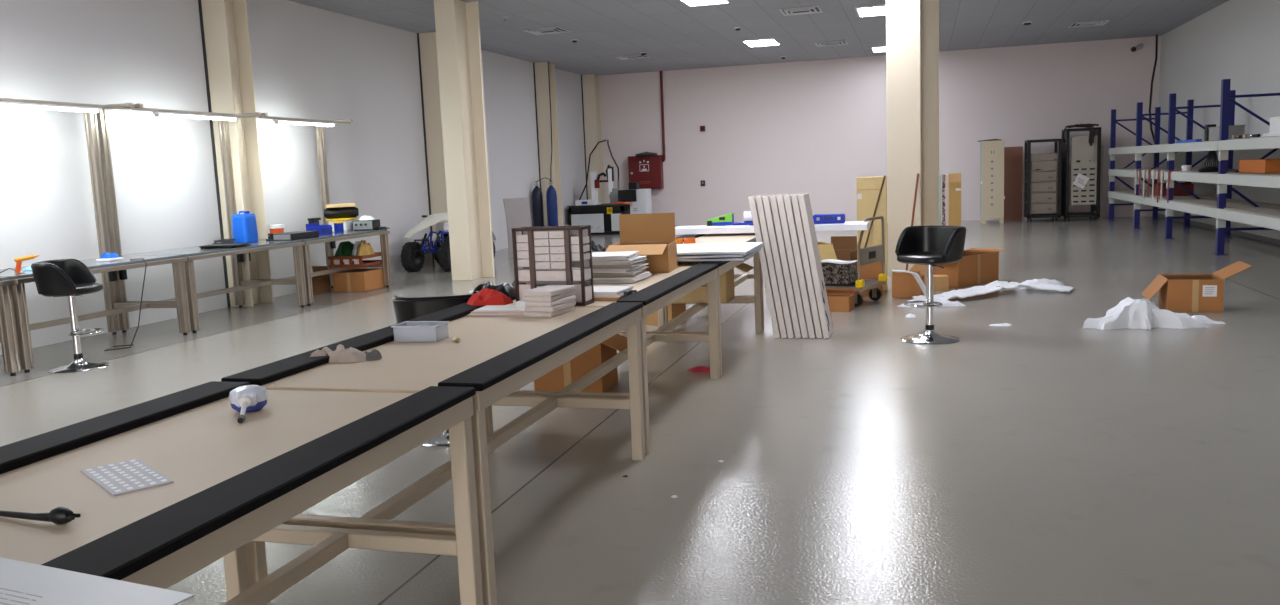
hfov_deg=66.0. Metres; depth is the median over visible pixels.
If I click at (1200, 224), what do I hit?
baseboard
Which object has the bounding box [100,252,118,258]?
gloves
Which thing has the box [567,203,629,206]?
countertop
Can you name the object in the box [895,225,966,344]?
bar stool
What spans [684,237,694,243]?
tape roll
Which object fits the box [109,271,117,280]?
power socket
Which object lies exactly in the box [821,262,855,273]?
pack
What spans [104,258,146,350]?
hanging cable
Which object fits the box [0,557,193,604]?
paper
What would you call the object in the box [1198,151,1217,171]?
bunch
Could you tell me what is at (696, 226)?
paper sheet
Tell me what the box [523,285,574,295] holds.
pack
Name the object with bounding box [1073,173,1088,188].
notice
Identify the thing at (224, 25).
column
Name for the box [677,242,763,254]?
board
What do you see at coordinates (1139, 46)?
security camera
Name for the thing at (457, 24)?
column
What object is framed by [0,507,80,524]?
power cable
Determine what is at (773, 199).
board
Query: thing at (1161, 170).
strap
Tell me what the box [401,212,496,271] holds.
bike
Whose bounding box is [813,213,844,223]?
tool case
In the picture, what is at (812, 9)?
ceiling vent
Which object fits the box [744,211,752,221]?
roll
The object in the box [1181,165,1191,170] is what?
cup
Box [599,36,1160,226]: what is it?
wall
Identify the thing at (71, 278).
bar stool
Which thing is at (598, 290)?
cardboard sheet
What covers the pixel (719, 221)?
print
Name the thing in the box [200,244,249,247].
flat board
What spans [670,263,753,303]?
carton
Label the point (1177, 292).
carton
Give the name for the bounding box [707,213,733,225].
printed box
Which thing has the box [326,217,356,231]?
box
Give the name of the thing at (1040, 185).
rack
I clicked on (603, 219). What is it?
machine
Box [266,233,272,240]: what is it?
tape dispenser
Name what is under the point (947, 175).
trim strip
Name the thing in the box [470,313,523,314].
paper pad
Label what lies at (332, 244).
power socket
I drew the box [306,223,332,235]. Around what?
storage bin
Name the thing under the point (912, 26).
column
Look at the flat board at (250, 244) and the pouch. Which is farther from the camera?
the flat board at (250, 244)
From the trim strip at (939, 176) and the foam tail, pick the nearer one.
the foam tail
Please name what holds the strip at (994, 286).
on the floor
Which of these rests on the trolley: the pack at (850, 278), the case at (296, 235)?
the pack at (850, 278)
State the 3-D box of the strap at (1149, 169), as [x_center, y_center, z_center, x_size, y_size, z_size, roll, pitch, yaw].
[8.860,-2.058,17.005,0.160,0.478,0.070,0,8,16]
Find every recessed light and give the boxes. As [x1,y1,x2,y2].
[680,0,729,6]
[742,38,780,46]
[856,5,885,16]
[871,46,885,52]
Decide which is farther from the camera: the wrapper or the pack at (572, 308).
the wrapper
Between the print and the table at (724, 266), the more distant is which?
the print
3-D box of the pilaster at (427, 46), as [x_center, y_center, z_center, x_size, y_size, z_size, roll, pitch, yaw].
[-3.450,-2.628,16.980,0.340,3.900,0.436,0,8,16]
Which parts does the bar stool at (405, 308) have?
backrest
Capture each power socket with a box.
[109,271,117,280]
[119,270,126,279]
[237,254,243,261]
[330,241,335,248]
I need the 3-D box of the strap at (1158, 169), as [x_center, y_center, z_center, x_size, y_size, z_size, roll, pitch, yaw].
[8.762,-1.998,16.664,0.160,0.498,0.070,0,8,16]
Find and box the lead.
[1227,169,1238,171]
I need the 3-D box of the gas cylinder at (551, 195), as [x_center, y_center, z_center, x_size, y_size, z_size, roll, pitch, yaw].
[-1.896,-1.964,21.310,0.230,1.330,0.230,0,8,16]
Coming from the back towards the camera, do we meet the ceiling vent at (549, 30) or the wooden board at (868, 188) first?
the ceiling vent at (549, 30)
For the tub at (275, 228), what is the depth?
12.13 m
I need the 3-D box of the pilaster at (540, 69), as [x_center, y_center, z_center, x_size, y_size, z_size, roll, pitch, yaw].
[-2.034,-3.338,21.933,0.340,3.900,0.436,0,8,16]
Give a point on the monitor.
(623, 195)
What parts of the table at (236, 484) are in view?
leg, leg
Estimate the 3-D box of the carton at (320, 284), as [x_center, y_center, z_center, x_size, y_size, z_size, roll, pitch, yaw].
[-4.369,-0.299,13.195,0.260,0.350,0.340,0,8,20]
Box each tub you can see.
[268,224,283,233]
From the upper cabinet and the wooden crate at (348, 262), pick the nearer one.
the wooden crate at (348, 262)
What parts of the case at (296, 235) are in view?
plate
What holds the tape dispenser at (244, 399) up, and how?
on the table at (236, 484)
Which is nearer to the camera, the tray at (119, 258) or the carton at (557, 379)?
the carton at (557, 379)
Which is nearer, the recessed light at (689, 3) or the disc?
the recessed light at (689, 3)
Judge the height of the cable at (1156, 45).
2.356 m
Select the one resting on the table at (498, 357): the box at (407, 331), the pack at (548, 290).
the box at (407, 331)
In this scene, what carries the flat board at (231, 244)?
on the flat board at (245, 244)
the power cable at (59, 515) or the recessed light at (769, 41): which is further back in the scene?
the recessed light at (769, 41)
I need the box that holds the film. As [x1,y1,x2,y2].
[591,241,606,251]
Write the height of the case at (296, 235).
0.080 m
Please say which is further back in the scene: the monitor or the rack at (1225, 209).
the monitor
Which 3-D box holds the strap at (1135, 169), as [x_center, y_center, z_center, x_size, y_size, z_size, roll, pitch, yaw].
[9.153,-2.215,18.033,0.160,0.458,0.070,0,8,16]
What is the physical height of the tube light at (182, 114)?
0.048 m
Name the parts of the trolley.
handle, handle plate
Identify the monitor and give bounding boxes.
[618,190,636,201]
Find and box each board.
[199,243,248,246]
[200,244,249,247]
[200,244,250,248]
[503,198,531,257]
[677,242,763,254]
[677,245,763,258]
[677,248,760,260]
[748,195,780,337]
[755,194,787,337]
[762,194,794,338]
[770,194,801,337]
[777,194,808,337]
[783,194,815,338]
[791,193,822,338]
[798,193,832,338]
[856,176,887,290]
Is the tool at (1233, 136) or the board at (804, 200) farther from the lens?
the tool at (1233, 136)
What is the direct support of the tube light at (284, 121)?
attached to the bench at (330, 244)
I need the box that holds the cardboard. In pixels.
[909,264,925,285]
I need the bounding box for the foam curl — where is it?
[892,270,925,296]
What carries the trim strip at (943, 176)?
on the floor
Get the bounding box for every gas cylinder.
[532,181,543,225]
[546,181,557,225]
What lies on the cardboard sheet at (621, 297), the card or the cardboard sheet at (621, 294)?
the cardboard sheet at (621, 294)
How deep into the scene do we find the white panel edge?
21.21 m
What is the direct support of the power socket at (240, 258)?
attached to the bench at (192, 253)
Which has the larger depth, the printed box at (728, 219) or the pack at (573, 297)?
the printed box at (728, 219)
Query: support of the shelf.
attached to the rack at (1040, 185)
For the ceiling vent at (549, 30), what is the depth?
16.77 m
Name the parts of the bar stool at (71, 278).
backrest, seat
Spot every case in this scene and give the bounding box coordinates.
[272,231,318,240]
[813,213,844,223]
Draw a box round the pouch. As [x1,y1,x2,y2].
[469,281,515,296]
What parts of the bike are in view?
suspension arm, frame, fuel tank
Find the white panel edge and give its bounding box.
[1096,145,1103,219]
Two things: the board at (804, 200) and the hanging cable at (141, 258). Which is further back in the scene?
the hanging cable at (141, 258)
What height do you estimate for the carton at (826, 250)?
0.564 m
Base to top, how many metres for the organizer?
0.400 m
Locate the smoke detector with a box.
[1022,21,1031,24]
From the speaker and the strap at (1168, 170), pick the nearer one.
the speaker
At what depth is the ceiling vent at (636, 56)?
21.05 m
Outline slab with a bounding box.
[675,221,868,234]
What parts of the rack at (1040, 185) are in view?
post, post, post, post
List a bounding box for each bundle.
[592,251,638,260]
[592,256,646,264]
[592,260,644,268]
[593,263,648,272]
[593,268,646,276]
[593,271,651,283]
[1062,124,1098,145]
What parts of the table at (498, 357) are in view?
leg, leg, leg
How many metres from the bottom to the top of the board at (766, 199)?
1.192 m
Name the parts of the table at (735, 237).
leg, leg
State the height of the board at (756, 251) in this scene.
0.021 m
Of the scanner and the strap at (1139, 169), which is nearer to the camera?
the scanner
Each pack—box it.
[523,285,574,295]
[523,290,574,301]
[524,306,574,317]
[525,295,575,306]
[525,300,575,311]
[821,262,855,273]
[823,272,857,284]
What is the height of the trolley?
0.884 m
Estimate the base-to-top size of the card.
0.005 m
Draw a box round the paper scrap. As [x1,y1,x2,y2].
[989,323,1010,325]
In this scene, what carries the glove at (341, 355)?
on the table at (498, 357)
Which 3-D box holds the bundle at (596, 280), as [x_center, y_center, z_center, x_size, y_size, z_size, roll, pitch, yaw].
[-0.174,-0.156,6.117,0.412,0.037,0.350,0,8,18]
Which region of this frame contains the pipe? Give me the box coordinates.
[660,71,664,161]
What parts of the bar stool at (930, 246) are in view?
seat, backrest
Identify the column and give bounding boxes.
[198,0,273,306]
[434,0,494,280]
[886,0,938,275]
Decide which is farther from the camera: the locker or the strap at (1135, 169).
the locker
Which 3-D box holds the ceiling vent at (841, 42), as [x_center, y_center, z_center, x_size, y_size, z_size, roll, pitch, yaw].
[3.926,-5.310,20.216,0.636,0.047,0.636,0,8,16]
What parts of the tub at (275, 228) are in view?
lid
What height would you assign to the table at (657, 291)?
0.790 m
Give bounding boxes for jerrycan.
[232,211,258,242]
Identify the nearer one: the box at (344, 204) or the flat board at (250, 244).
the flat board at (250, 244)
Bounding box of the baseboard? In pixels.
[1158,213,1279,244]
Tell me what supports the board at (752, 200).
on the floor
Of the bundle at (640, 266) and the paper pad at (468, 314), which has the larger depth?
the bundle at (640, 266)
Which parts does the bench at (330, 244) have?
rail, leg, post, arm, edge frame, leg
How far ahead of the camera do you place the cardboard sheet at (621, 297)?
5.14 m
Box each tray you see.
[96,257,122,261]
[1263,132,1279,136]
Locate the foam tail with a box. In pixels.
[1191,315,1225,323]
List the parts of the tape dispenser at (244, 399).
handle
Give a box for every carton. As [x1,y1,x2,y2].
[312,266,330,294]
[332,268,385,291]
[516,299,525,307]
[534,334,627,391]
[605,213,676,272]
[645,304,685,324]
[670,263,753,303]
[818,242,836,262]
[826,289,854,311]
[831,236,856,271]
[857,261,882,295]
[892,271,923,297]
[933,248,1003,287]
[933,275,948,290]
[1141,261,1251,311]
[1239,159,1279,173]
[1263,116,1279,136]
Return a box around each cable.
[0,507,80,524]
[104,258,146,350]
[1149,35,1157,140]
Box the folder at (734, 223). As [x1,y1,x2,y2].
[732,222,752,225]
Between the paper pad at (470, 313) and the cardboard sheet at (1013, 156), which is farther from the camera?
the cardboard sheet at (1013, 156)
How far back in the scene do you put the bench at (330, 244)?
13.23 m
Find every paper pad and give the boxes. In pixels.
[467,314,523,316]
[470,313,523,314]
[471,311,525,312]
[474,305,524,311]
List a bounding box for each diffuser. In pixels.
[745,40,777,45]
[873,47,885,51]
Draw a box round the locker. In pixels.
[980,140,1004,223]
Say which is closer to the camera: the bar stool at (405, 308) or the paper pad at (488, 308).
the paper pad at (488, 308)
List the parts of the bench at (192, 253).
post, arm, leg, rail, cable coil, post, edge frame, arm, leg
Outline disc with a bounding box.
[635,152,657,155]
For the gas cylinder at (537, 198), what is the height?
1.330 m
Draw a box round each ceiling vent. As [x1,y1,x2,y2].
[523,27,570,34]
[614,54,650,59]
[779,6,822,15]
[814,40,847,46]
[1068,20,1109,27]
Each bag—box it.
[324,207,358,218]
[335,241,353,255]
[356,240,374,255]
[467,288,512,305]
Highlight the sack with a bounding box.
[352,240,360,254]
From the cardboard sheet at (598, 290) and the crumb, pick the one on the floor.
the crumb
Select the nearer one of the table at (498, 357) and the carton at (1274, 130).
the table at (498, 357)
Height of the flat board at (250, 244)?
0.011 m
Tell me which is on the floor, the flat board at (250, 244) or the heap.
the heap
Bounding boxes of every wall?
[0,0,586,354]
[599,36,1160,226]
[1158,0,1279,239]
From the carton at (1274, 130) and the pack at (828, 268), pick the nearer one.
the pack at (828, 268)
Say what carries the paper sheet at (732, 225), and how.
on the slab
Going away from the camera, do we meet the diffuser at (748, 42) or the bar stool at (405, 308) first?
the bar stool at (405, 308)
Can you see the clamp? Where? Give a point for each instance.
(630, 291)
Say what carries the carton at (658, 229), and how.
on the table at (657, 291)
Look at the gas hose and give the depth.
21.50 m
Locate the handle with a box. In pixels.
[906,173,918,270]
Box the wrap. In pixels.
[359,215,374,219]
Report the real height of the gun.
0.149 m
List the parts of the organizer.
drawer, drawer, drawer, drawer, drawer, drawer, drawer, drawer, drawer, drawer, drawer, drawer, drawer, drawer, drawer, drawer, drawer, drawer, drawer, drawer, drawer, drawer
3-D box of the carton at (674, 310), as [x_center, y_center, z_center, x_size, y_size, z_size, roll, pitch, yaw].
[0.172,-0.013,9.397,0.420,0.401,0.402,1,8,22]
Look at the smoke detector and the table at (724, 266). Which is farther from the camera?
the smoke detector
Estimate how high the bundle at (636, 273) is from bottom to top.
0.023 m
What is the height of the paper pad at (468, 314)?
0.008 m
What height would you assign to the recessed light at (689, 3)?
0.024 m
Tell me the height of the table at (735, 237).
0.790 m
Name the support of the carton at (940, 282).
on the floor
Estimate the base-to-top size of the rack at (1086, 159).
1.979 m
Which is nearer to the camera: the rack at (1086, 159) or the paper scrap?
the paper scrap
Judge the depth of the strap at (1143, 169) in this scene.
17.38 m
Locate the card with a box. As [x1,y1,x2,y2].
[81,458,173,495]
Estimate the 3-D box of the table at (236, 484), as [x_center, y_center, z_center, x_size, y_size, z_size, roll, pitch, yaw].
[-1.206,0.779,2.320,0.965,0.790,1.870,0,8,16]
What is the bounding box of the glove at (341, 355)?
[309,344,381,362]
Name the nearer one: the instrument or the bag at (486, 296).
the bag at (486, 296)
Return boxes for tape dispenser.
[228,385,267,422]
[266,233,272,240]
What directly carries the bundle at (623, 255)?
on the bundle at (636, 259)
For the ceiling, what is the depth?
17.59 m
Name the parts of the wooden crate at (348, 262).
crate lid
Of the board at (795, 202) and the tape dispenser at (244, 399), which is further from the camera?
the board at (795, 202)
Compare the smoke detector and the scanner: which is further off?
the smoke detector
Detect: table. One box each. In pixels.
[0,381,482,604]
[221,302,644,604]
[485,264,719,454]
[619,252,761,376]
[665,233,763,330]
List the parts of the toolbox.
box lid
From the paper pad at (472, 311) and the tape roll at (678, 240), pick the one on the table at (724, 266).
the tape roll at (678, 240)
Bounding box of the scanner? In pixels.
[308,218,320,224]
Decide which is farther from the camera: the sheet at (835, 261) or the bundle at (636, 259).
the sheet at (835, 261)
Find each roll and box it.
[675,238,682,243]
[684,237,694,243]
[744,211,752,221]
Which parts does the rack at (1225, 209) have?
post, post, post, post, post, blue strip, post, post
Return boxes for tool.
[1232,135,1241,138]
[1242,134,1260,137]
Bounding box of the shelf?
[1026,201,1057,202]
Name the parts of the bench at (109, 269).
leg, rail, edge frame, post, arm, leg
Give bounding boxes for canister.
[333,221,343,232]
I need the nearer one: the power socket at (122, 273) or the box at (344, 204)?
the power socket at (122, 273)
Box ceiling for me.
[288,0,1227,75]
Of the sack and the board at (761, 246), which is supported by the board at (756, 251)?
the board at (761, 246)
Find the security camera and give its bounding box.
[1131,43,1143,51]
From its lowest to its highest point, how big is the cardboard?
0.297 m
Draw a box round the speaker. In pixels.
[1204,124,1215,140]
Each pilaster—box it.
[417,32,447,263]
[533,62,562,225]
[581,74,604,203]
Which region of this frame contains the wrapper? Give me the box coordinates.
[687,366,709,371]
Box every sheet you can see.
[593,286,632,294]
[594,292,623,297]
[594,295,623,300]
[687,226,717,227]
[723,225,748,226]
[821,259,857,263]
[977,139,1000,141]
[1004,146,1022,219]
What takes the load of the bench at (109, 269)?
on the floor
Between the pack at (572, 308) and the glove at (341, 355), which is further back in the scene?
the pack at (572, 308)
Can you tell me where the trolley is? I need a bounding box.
[825,216,886,306]
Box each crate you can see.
[327,252,381,267]
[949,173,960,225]
[1153,182,1193,195]
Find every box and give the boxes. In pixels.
[326,203,355,207]
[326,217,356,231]
[391,321,449,341]
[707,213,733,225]
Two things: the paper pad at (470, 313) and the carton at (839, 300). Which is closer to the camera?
the paper pad at (470, 313)
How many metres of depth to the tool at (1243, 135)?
12.53 m
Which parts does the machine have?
panel, black frame, cable chain, motor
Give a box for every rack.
[1024,139,1061,221]
[1061,127,1100,220]
[1108,79,1279,254]
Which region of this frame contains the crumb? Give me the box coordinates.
[905,313,915,317]
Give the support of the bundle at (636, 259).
on the bundle at (643, 261)
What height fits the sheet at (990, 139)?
0.035 m
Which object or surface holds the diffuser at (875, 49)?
attached to the recessed light at (877, 48)
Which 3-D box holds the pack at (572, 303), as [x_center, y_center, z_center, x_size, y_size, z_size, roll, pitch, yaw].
[-0.430,0.016,4.750,0.155,0.024,0.250,1,8,22]
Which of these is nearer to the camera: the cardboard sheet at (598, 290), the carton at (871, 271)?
the cardboard sheet at (598, 290)
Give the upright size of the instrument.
0.135 m
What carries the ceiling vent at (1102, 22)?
in the ceiling
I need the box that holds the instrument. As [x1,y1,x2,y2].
[352,219,379,230]
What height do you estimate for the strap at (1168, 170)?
0.518 m
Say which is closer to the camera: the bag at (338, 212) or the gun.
the gun
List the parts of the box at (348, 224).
lid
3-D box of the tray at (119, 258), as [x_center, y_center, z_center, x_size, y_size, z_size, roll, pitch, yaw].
[-5.027,-0.408,9.336,0.150,0.024,0.180,-1,8,13]
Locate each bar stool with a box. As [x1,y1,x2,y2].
[31,259,109,373]
[392,294,471,446]
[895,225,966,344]
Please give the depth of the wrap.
13.39 m
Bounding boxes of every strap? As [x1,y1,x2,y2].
[1135,169,1138,193]
[1139,169,1142,195]
[1143,169,1148,198]
[1147,169,1157,196]
[1152,169,1163,198]
[1157,170,1160,202]
[1160,170,1166,199]
[1167,170,1179,202]
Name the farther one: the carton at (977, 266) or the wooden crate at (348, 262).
the wooden crate at (348, 262)
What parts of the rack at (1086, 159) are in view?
post, slotted door, post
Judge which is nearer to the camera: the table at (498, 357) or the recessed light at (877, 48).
the table at (498, 357)
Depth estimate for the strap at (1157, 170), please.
16.34 m
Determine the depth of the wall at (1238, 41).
16.77 m
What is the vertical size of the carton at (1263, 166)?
0.170 m
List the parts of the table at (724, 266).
leg, leg, leg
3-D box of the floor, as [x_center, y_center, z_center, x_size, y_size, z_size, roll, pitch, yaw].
[1.022,0.219,9.293,13.550,0.100,30.600,0,8,16]
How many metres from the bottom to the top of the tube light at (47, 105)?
0.048 m
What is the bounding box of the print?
[707,217,724,225]
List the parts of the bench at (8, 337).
edge frame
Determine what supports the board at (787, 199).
on the floor
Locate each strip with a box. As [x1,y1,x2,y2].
[912,280,1073,299]
[938,175,940,225]
[942,174,944,225]
[946,174,948,225]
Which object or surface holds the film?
on the table at (657, 291)
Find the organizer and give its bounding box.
[511,225,593,305]
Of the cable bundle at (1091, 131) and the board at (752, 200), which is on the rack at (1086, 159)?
the cable bundle at (1091, 131)
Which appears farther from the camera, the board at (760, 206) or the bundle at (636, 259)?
the board at (760, 206)
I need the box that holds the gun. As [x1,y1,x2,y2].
[0,255,38,273]
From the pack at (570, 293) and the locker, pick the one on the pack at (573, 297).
the pack at (570, 293)
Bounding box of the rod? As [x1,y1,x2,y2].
[864,175,885,247]
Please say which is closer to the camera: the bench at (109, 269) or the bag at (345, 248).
the bench at (109, 269)
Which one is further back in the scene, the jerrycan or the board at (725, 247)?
the jerrycan
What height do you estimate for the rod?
1.274 m
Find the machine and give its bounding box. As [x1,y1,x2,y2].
[567,140,651,234]
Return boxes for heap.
[1083,297,1205,329]
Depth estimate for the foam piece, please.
10.71 m
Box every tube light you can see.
[0,101,101,112]
[153,111,237,120]
[273,119,335,126]
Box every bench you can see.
[0,98,190,372]
[0,277,20,375]
[96,103,306,332]
[238,113,391,305]
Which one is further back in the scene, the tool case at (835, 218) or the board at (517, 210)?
the board at (517, 210)
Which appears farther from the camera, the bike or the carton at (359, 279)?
the bike
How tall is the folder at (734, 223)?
0.030 m
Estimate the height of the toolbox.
0.195 m
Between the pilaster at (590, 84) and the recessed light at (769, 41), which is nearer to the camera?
the recessed light at (769, 41)
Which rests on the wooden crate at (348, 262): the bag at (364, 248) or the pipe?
the bag at (364, 248)
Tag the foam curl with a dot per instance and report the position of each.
(920, 282)
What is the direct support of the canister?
on the bench at (330, 244)
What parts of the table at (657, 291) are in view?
leg, leg, leg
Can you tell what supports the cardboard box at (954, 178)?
on the floor
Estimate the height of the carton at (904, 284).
0.282 m
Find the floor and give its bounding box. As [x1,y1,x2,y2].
[0,216,1279,604]
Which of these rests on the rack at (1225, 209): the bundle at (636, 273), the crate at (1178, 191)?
the crate at (1178, 191)
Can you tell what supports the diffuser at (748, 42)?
attached to the recessed light at (769, 41)
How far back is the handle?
12.13 m
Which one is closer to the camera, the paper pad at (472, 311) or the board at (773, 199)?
the paper pad at (472, 311)
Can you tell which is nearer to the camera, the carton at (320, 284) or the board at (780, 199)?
the board at (780, 199)
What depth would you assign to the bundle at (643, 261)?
5.94 m
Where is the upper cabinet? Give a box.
[628,155,663,188]
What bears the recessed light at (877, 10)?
in the ceiling
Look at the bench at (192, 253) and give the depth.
10.54 m
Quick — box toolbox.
[1208,125,1244,140]
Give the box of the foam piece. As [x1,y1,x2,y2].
[1020,278,1064,288]
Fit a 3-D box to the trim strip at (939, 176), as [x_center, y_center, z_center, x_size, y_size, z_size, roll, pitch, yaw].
[3.643,-0.923,11.967,0.035,1.251,0.147,0,8,16]
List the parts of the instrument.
plate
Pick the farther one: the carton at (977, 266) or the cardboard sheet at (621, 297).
the carton at (977, 266)
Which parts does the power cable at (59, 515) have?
cord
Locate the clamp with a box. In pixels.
[624,289,636,296]
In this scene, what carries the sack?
on the wooden crate at (348, 262)
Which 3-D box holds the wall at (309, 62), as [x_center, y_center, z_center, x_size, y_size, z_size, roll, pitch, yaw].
[-5.477,-1.740,10.869,0.200,3.900,30.600,0,8,16]
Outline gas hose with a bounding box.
[538,61,551,180]
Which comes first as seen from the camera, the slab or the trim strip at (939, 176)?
the slab

